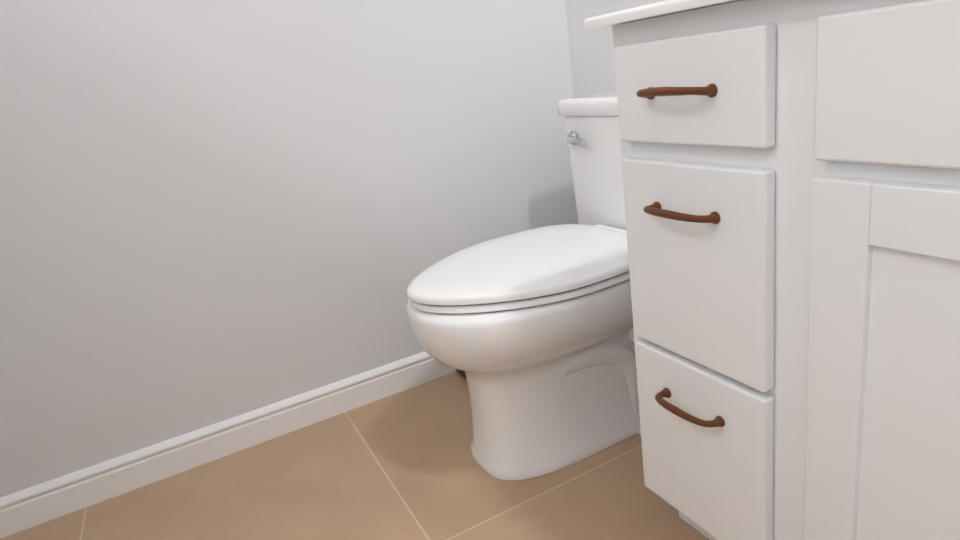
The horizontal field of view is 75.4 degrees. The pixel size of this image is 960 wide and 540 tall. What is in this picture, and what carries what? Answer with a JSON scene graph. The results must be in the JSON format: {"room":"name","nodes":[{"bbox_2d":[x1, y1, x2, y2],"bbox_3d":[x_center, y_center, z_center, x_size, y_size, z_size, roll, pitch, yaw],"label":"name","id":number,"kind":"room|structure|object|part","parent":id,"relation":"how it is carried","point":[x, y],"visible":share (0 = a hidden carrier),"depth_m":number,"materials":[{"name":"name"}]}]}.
{"room":"bathroom","nodes":[
{"label":"bathroom","id":0,"kind":"room"},
{"bbox_2d":[0,0,577,497],"bbox_3d":[-0.625,-0.670,1.295,2.035,2.242,0.100,-17,20,-24],"label":"wall","id":1,"kind":"structure","parent":0,"point":[214,210],"depth_m":1.41,"materials":[{"name":"paint"}]},
{"bbox_2d":[0,351,455,538],"bbox_3d":[-0.444,0.355,1.581,1.822,0.086,0.012,-17,20,-24],"label":"baseboard","id":2,"kind":"structure","parent":1,"relation":"attached to","point":[32,506],"depth_m":1.48,"materials":[{"name":"white paint"}]},
{"bbox_2d":[0,371,708,539],"bbox_3d":[-0.321,0.868,0.262,3.135,0.100,2.820,-17,20,-24],"label":"floor","id":3,"kind":"structure","parent":0,"point":[403,465],"depth_m":1.30,"materials":[{"name":"tile"}]},
{"bbox_2d":[456,369,466,379],"bbox_3d":[0.117,0.268,1.687,0.290,0.026,0.270,-17,20,-24],"label":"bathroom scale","id":4,"kind":"object","parent":3,"relation":"on","point":[461,373],"visible":0.04,"depth_m":1.71,"materials":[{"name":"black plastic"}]},
{"bbox_2d":[406,89,640,480],"bbox_3d":[0.193,0.016,1.325,0.725,0.702,0.456,-17,20,-24],"label":"toilet","id":5,"kind":"object","parent":3,"relation":"on","point":[530,332],"visible":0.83,"depth_m":1.24,"materials":[{"name":"white ceramic"}]},
{"bbox_3d":[0.086,-0.015,1.261,0.496,0.020,0.386,-17,20,-24],"label":"seat lid","id":6,"kind":"part","parent":5,"relation":"part of","materials":[{"name":"white plastic"}]},
{"bbox_3d":[0.144,0.186,1.342,0.563,0.384,0.372,-17,20,-24],"label":"bowl","id":7,"kind":"part","parent":5,"relation":"part of","materials":[{"name":"white ceramic"}]},
{"bbox_3d":[0.089,0.004,1.267,0.490,0.014,0.380,-17,20,-24],"label":"seat","id":8,"kind":"part","parent":5,"relation":"part of","materials":[{"name":"white plastic"}]},
{"bbox_3d":[0.219,-0.294,1.416,0.028,0.018,0.076,-17,20,-24],"label":"lever arm","id":9,"kind":"part","parent":5,"relation":"part of"},
{"bbox_3d":[0.371,-0.364,1.325,0.213,0.037,0.456,-17,20,-24],"label":"tank lid","id":10,"kind":"part","parent":5,"relation":"part of","materials":[{"name":"white ceramic"}]},
{"bbox_2d":[584,0,959,539],"bbox_3d":[0.752,0.115,0.389,0.550,0.935,1.486,-17,20,-24],"label":"bathroom vanity","id":11,"kind":"object","parent":3,"relation":"on","point":[791,176],"visible":1,"depth_m":0.65,"materials":[{"name":"white paint"}]},
{"bbox_3d":[0.217,-0.204,0.713,0.035,0.016,0.108,-17,20,-24],"label":"drawer handle","id":12,"kind":"part","parent":11,"relation":"part of","materials":[{"name":"brown metal"}]},
{"bbox_3d":[0.237,-0.069,0.758,0.035,0.016,0.108,-17,20,-24],"label":"drawer handle","id":13,"kind":"part","parent":11,"relation":"part of","materials":[{"name":"brown metal"}]},
{"bbox_3d":[0.276,0.189,0.842,0.035,0.016,0.108,-17,20,-24],"label":"drawer handle","id":14,"kind":"part","parent":11,"relation":"part of","materials":[{"name":"brown metal"}]},
{"bbox_3d":[0.241,-0.208,0.725,0.018,0.122,0.230,-17,20,-24],"label":"drawer","id":15,"kind":"part","parent":11,"relation":"part of","materials":[{"name":"white paint"}]},
{"bbox_3d":[0.271,-0.005,0.792,0.018,0.265,0.230,-17,20,-24],"label":"drawer","id":16,"kind":"part","parent":11,"relation":"part of","materials":[{"name":"white paint"}]},
{"bbox_3d":[0.310,0.251,0.875,0.018,0.261,0.230,-17,20,-24],"label":"drawer","id":17,"kind":"part","parent":11,"relation":"part of","materials":[{"name":"white paint"}]},
{"bbox_3d":[0.462,0.202,0.513,0.006,0.421,0.296,-17,20,-24],"label":"door panel","id":18,"kind":"part","parent":11,"relation":"part of","materials":[{"name":"white paint"}]},
{"bbox_3d":[0.428,-0.021,0.440,0.019,0.058,0.292,-17,20,-24],"label":"door rail","id":19,"kind":"part","parent":11,"relation":"part of","materials":[{"name":"white paint"}]},
{"bbox_2d":[565,0,666,96],"bbox_3d":[0.870,-0.622,0.466,0.100,2.242,2.720,-17,20,-24],"label":"wall","id":20,"kind":"structure","parent":0,"point":[592,61],"depth_m":1.63,"materials":[{"name":"white paint"}]}
]}

